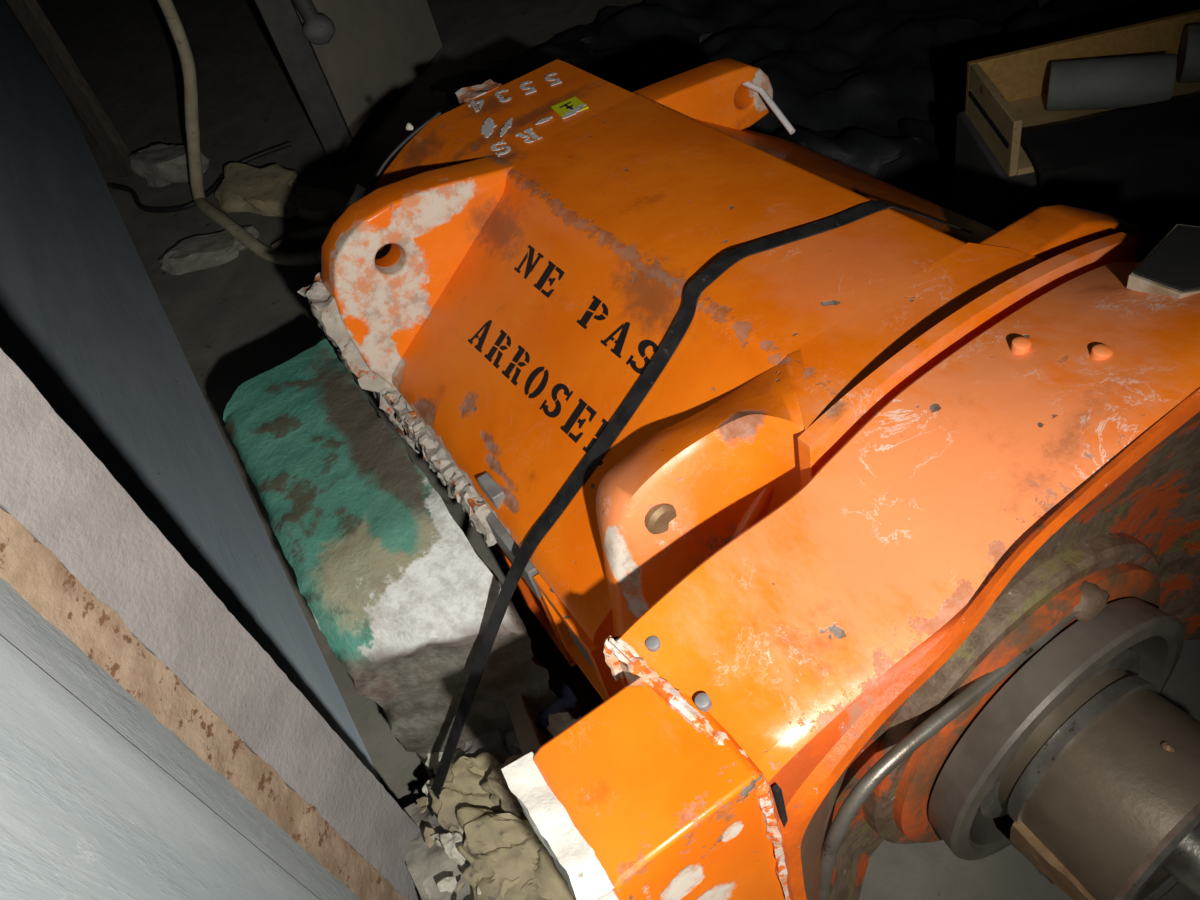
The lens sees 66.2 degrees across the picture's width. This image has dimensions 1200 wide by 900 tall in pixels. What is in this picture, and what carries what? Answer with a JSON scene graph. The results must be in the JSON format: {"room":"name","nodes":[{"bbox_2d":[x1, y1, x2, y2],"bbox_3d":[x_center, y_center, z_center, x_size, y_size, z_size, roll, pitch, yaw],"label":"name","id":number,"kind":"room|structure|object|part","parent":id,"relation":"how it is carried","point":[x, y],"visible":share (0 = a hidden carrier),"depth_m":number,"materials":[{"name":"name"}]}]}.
{"room":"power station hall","nodes":[
{"label":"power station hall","id":0,"kind":"room"},
{"bbox_2d":[37,0,1199,899],"bbox_3d":[0.200,-2.906,5.345,7.650,0.090,12.375,-31,45,-14],"label":"floor","id":1,"kind":"structure","parent":0,"point":[235,321],"depth_m":4.05,"materials":[{"name":"concrete"}]},
{"bbox_2d":[6,0,136,176],"bbox_3d":[-2.494,-1.768,4.296,0.115,0.975,0.375,-31,45,-14],"label":"plank","id":2,"kind":"object","parent":1,"relation":"on","point":[29,13],"visible":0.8,"depth_m":4.30,"materials":[{"name":"wood"}]},
{"bbox_2d":[129,144,209,187],"bbox_3d":[-2.022,-1.340,4.315,0.376,0.138,0.220,0,46,18],"label":"rubble stone","id":3,"kind":"object","parent":1,"relation":"on","point":[161,165],"visible":0.88,"depth_m":4.26,"materials":[{"name":"grey stone"}]},
{"bbox_2d":[0,0,381,783],"bbox_3d":[-3.778,-2.182,4.477,1.372,1.875,10.072,-31,45,-14],"label":"metal beam","id":4,"kind":"structure","parent":1,"relation":"on","point":[82,316],"depth_m":2.79,"materials":[{"name":"grey metal"}]},
{"bbox_2d":[108,141,290,212],"bbox_3d":[-1.901,-1.204,4.212,0.950,0.024,0.443,-10,44,9],"label":"wire","id":5,"kind":"object","parent":1,"relation":"on","point":[217,183],"visible":0.82,"depth_m":4.19,"materials":[{"name":"rubber"}]},
{"bbox_2d":[158,226,259,274],"bbox_3d":[-1.568,-0.808,3.682,0.400,0.076,0.240,-31,45,-14],"label":"rubble stone","id":6,"kind":"object","parent":1,"relation":"on","point":[201,252],"visible":0.9,"depth_m":3.63,"materials":[{"name":"grey stone"}]},
{"bbox_2d":[0,348,420,899],"bbox_3d":[-0.586,0.307,0.756,0.489,2.100,0.741,-31,45,-14],"label":"wall","id":7,"kind":"structure","parent":1,"relation":"on","point":[151,747],"depth_m":1.01,"materials":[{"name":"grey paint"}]},
{"bbox_2d":[157,0,321,265],"bbox_3d":[-1.406,-1.272,3.354,1.114,1.084,0.382,27,59,37],"label":"cable","id":8,"kind":"object","parent":1,"relation":"on","point":[177,30],"visible":0.8,"depth_m":3.62,"materials":[{"name":"beige rubber"}]},
{"bbox_2d":[215,162,300,218],"bbox_3d":[-1.429,-1.101,3.897,0.589,0.113,0.302,10,50,26],"label":"rubble stone","id":9,"kind":"object","parent":1,"relation":"on","point":[267,191],"visible":0.9,"depth_m":3.84,"materials":[{"name":"beige stone"}]},
{"bbox_2d":[271,226,331,251],"bbox_3d":[-1.046,-0.821,3.534,0.439,0.060,0.129,-6,45,13],"label":"cable offcut","id":10,"kind":"object","parent":1,"relation":"on","point":[293,239],"visible":0.51,"depth_m":3.56,"materials":[{"name":"black rubber"}]},
{"bbox_2d":[255,0,359,166],"bbox_3d":[-1.217,-1.584,3.748,0.130,0.900,0.037,-17,43,1],"label":"steel post","id":11,"kind":"object","parent":1,"relation":"on","point":[281,18],"visible":1,"depth_m":3.78,"materials":[{"name":"grey metal"}]},
{"bbox_2d":[292,0,335,44],"bbox_3d":[-1.145,-1.757,3.566,0.130,0.369,0.135,-31,45,-14],"label":"pipe fitting","id":12,"kind":"object","parent":11,"relation":"attached to","point":[318,29],"visible":1,"depth_m":3.60,"materials":[{"name":"metal"}]},
{"bbox_2d":[295,0,442,145],"bbox_3d":[-1.088,-2.069,4.142,0.048,0.975,1.065,2,47,20],"label":"panel","id":13,"kind":"object","parent":1,"relation":"on","point":[377,49],"visible":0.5,"depth_m":4.22,"materials":[{"name":"grey metal"}]},
{"bbox_2d":[223,339,556,779],"bbox_3d":[-0.430,0.250,1.888,0.305,0.582,0.896,-31,45,-14],"label":"concrete plinth","id":14,"kind":"object","parent":1,"relation":"on","point":[397,591],"visible":0.91,"depth_m":1.60,"materials":[{"name":"green concrete"}]},
{"bbox_2d":[425,749,459,774],"bbox_3d":[-0.282,0.575,1.752,0.106,0.036,0.060,-31,45,-14],"label":"lump","id":15,"kind":"object","parent":1,"relation":"on","point":[434,758],"visible":0.28,"depth_m":1.74,"materials":[{"name":"white stone"}]},
{"bbox_2d":[402,699,587,899],"bbox_3d":[-0.107,0.675,1.565,0.405,0.122,0.472,-31,45,-14],"label":"rubble dust","id":16,"kind":"object","parent":1,"relation":"on","point":[427,866],"visible":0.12,"depth_m":1.57,"materials":[{"name":"grey stone"}]},
{"bbox_2d":[453,726,539,763],"bbox_3d":[-0.202,0.548,1.718,0.230,0.077,0.190,2,47,20],"label":"slab","id":17,"kind":"object","parent":1,"relation":"on","point":[494,743],"visible":0.12,"depth_m":1.69,"materials":[{"name":"stone"}]},
{"bbox_2d":[422,778,433,797],"bbox_3d":[-0.280,0.619,1.671,0.069,0.049,0.062,-31,45,-14],"label":"lump","id":18,"kind":"object","parent":17,"relation":"on","point":[429,783],"visible":0.1,"depth_m":1.66,"materials":[{"name":"white stone"}]},
{"bbox_2d":[416,797,427,807],"bbox_3d":[-0.315,0.627,1.638,0.030,0.022,0.016,-9,44,9],"label":"flake","id":19,"kind":"object","parent":18,"relation":"on","point":[422,802],"visible":1,"depth_m":1.64,"materials":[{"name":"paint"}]},
{"bbox_2d":[428,752,506,837],"bbox_3d":[-0.203,0.609,1.609,0.167,0.072,0.175,-31,45,-14],"label":"slab","id":20,"kind":"object","parent":17,"relation":"on","point":[467,775],"visible":0.48,"depth_m":1.60,"materials":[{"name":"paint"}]},
{"bbox_2d":[424,827,434,847],"bbox_3d":[-0.293,0.665,1.583,0.018,0.011,0.036,-21,43,-3],"label":"flake","id":21,"kind":"object","parent":20,"relation":"on","point":[429,831],"visible":1,"depth_m":1.58,"materials":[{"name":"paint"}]},
{"bbox_2d":[431,833,439,839],"bbox_3d":[-0.280,0.661,1.573,0.016,0.010,0.012,-30,45,-12],"label":"flake","id":22,"kind":"object","parent":21,"relation":"on","point":[435,836],"visible":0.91,"depth_m":1.57,"materials":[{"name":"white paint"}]},
{"bbox_2d":[440,832,465,866],"bbox_3d":[-0.241,0.661,1.538,0.040,0.038,0.068,-31,45,-14],"label":"lump","id":23,"kind":"object","parent":20,"relation":"on","point":[450,842],"visible":0.82,"depth_m":1.52,"materials":[{"name":"white stone"}]},
{"bbox_2d":[449,825,459,832],"bbox_3d":[-0.244,0.647,1.558,0.014,0.010,0.035,-37,47,-20],"label":"flake","id":24,"kind":"object","parent":20,"relation":"on","point":[452,829],"visible":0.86,"depth_m":1.56,"materials":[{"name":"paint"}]},
{"bbox_2d":[481,754,526,817],"bbox_3d":[-0.084,0.575,1.570,0.198,0.086,0.174,-31,45,-14],"label":"slab","id":25,"kind":"object","parent":20,"relation":"on","point":[496,784],"visible":0.18,"depth_m":1.55,"materials":[{"name":"paint"}]},
{"bbox_2d":[457,807,575,899],"bbox_3d":[-0.107,0.675,1.463,0.208,0.092,0.325,-31,45,-14],"label":"slab","id":26,"kind":"object","parent":25,"relation":"on","point":[496,847],"visible":0.57,"depth_m":1.47,"materials":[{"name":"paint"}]},
{"bbox_2d":[437,876,456,892],"bbox_3d":[-0.248,0.707,1.496,0.033,0.008,0.027,-24,44,-6],"label":"flake","id":27,"kind":"object","parent":26,"relation":"on","point":[442,884],"visible":1,"depth_m":1.49,"materials":[{"name":"white paint"}]},
{"bbox_2d":[445,877,453,881],"bbox_3d":[-0.244,0.697,1.494,0.016,0.005,0.009,-4,45,15],"label":"flake","id":28,"kind":"object","parent":27,"relation":"on","point":[448,879],"visible":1,"depth_m":1.49,"materials":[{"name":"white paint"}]},
{"bbox_2d":[457,881,464,890],"bbox_3d":[-0.222,0.698,1.472,0.018,0.005,0.008,-39,47,-21],"label":"flake","id":29,"kind":"object","parent":26,"relation":"on","point":[461,885],"visible":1,"depth_m":1.47,"materials":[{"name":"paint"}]},
{"bbox_2d":[498,864,551,899],"bbox_3d":[-0.134,0.729,1.433,0.206,0.075,0.144,-31,45,-14],"label":"slab","id":30,"kind":"object","parent":26,"relation":"on","point":[530,888],"visible":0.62,"depth_m":1.43,"materials":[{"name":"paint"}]},
{"bbox_2d":[504,694,542,755],"bbox_3d":[-0.142,0.468,1.631,0.040,0.098,0.237,-23,43,-5],"label":"board offcut","id":31,"kind":"object","parent":25,"relation":"on","point":[527,734],"visible":0.35,"depth_m":1.61,"materials":[{"name":"brown wood"}]},
{"bbox_2d":[547,712,580,736],"bbox_3d":[-0.044,0.514,1.637,0.098,0.057,0.086,-6,45,12],"label":"lump","id":32,"kind":"object","parent":25,"relation":"on","point":[558,722],"visible":0.12,"depth_m":1.64,"materials":[{"name":"stone"}]},
{"bbox_2d":[513,729,552,753],"bbox_3d":[-0.069,0.527,1.645,0.163,0.066,0.085,-18,43,0],"label":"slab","id":33,"kind":"object","parent":32,"relation":"on","point":[545,736],"visible":0.06,"depth_m":1.65,"materials":[{"name":"stone"}]},
{"bbox_2d":[537,670,576,727],"bbox_3d":[-0.094,0.458,1.703,0.080,0.042,0.104,-31,45,-14],"label":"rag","id":34,"kind":"object","parent":17,"relation":"on","point":[566,700],"visible":0.56,"depth_m":1.68,"materials":[{"name":"fabric"}]},
{"bbox_2d":[298,58,1199,899],"bbox_3d":[0.222,-0.009,1.606,1.275,0.996,1.825,-33,45,-16],"label":"motor","id":35,"kind":"object","parent":1,"relation":"on","point":[898,539],"visible":1,"depth_m":1.14,"materials":[{"name":"orange paint"}]},
{"bbox_3d":[-0.170,0.064,1.450,0.021,0.028,0.060,-31,45,-14],"label":"rating plate","id":36,"kind":"part","parent":35,"relation":"part of","materials":[{"name":"silver metal"}]},
{"bbox_3d":[-0.101,0.258,1.588,0.030,0.195,0.173,-31,45,-14],"label":"inspection frame","id":37,"kind":"part","parent":35,"relation":"part of","materials":[{"name":"orange metal"}]},
{"bbox_3d":[-0.024,0.296,1.404,0.030,0.195,0.177,-31,45,-14],"label":"inspection frame","id":38,"kind":"part","parent":35,"relation":"part of","materials":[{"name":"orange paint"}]},
{"bbox_3d":[0.249,-0.090,1.754,1.029,0.892,0.799,-31,45,-14],"label":"stator frame","id":39,"kind":"part","parent":35,"relation":"part of","materials":[{"name":"orange paint"}]},
{"bbox_2d":[427,200,971,815],"bbox_3d":[0.107,0.098,1.490,1.162,0.762,0.071,-28,44,-11],"label":"strap","id":40,"kind":"object","parent":35,"relation":"hanging from","point":[694,289],"visible":0.99,"depth_m":1.31,"materials":[{"name":"black rubber"}]},
{"bbox_2d":[742,81,794,133],"bbox_3d":[0.328,-0.684,1.818,0.022,0.077,0.169,-31,45,-14],"label":"rod","id":41,"kind":"object","parent":35,"relation":"attached to","point":[750,85],"visible":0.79,"depth_m":1.80,"materials":[{"name":"plastic"}]},
{"bbox_3d":[0.596,0.205,1.248,1.104,0.967,0.234,-31,45,-14],"label":"drive casing","id":42,"kind":"part","parent":35,"relation":"part of","materials":[{"name":"orange paint"}]},
{"bbox_2d":[1126,224,1199,297],"bbox_3d":[0.663,-0.195,0.993,0.130,0.046,0.164,27,59,37],"label":"pad","id":43,"kind":"object","parent":35,"relation":"on","point":[1172,268],"visible":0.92,"depth_m":0.99,"materials":[{"name":"black rubber"}]},
{"bbox_2d":[430,0,1164,191],"bbox_3d":[0.649,-1.558,3.667,2.134,0.259,2.472,-31,45,-14],"label":"tarpaulin","id":44,"kind":"object","parent":1,"relation":"on","point":[875,88],"visible":0.59,"depth_m":3.49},
{"bbox_2d":[953,111,1039,230],"bbox_3d":[1.395,-0.659,2.306,0.878,0.428,0.398,-10,44,8],"label":"box","id":45,"kind":"object","parent":1,"relation":"on","point":[984,193],"visible":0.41,"depth_m":2.24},
{"bbox_2d":[965,9,1199,176],"bbox_3d":[1.320,-0.861,2.125,0.828,0.135,0.334,-10,44,8],"label":"wooden crate","id":46,"kind":"object","parent":45,"relation":"on","point":[1007,93],"visible":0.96,"depth_m":2.21,"materials":[{"name":"brown wood"}]},
{"bbox_2d":[1021,94,1199,261],"bbox_3d":[1.378,-0.572,2.157,0.750,0.489,0.176,-10,44,8],"label":"box","id":47,"kind":"object","parent":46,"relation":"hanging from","point":[1140,166],"visible":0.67,"depth_m":2.04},
{"bbox_2d":[1046,53,1176,110],"bbox_3d":[1.194,-0.860,2.158,0.255,0.112,0.112,6,48,23],"label":"roll","id":48,"kind":"object","parent":46,"relation":"in","point":[1140,80],"visible":0.94,"depth_m":2.12,"materials":[{"name":"grey"}]},
{"bbox_2d":[1177,23,1199,82],"bbox_3d":[1.512,-0.915,2.098,0.315,0.128,0.128,6,48,23],"label":"roll","id":49,"kind":"object","parent":46,"relation":"in","point":[1188,70],"visible":1,"depth_m":2.12,"materials":[{"name":"grey"}]}
]}

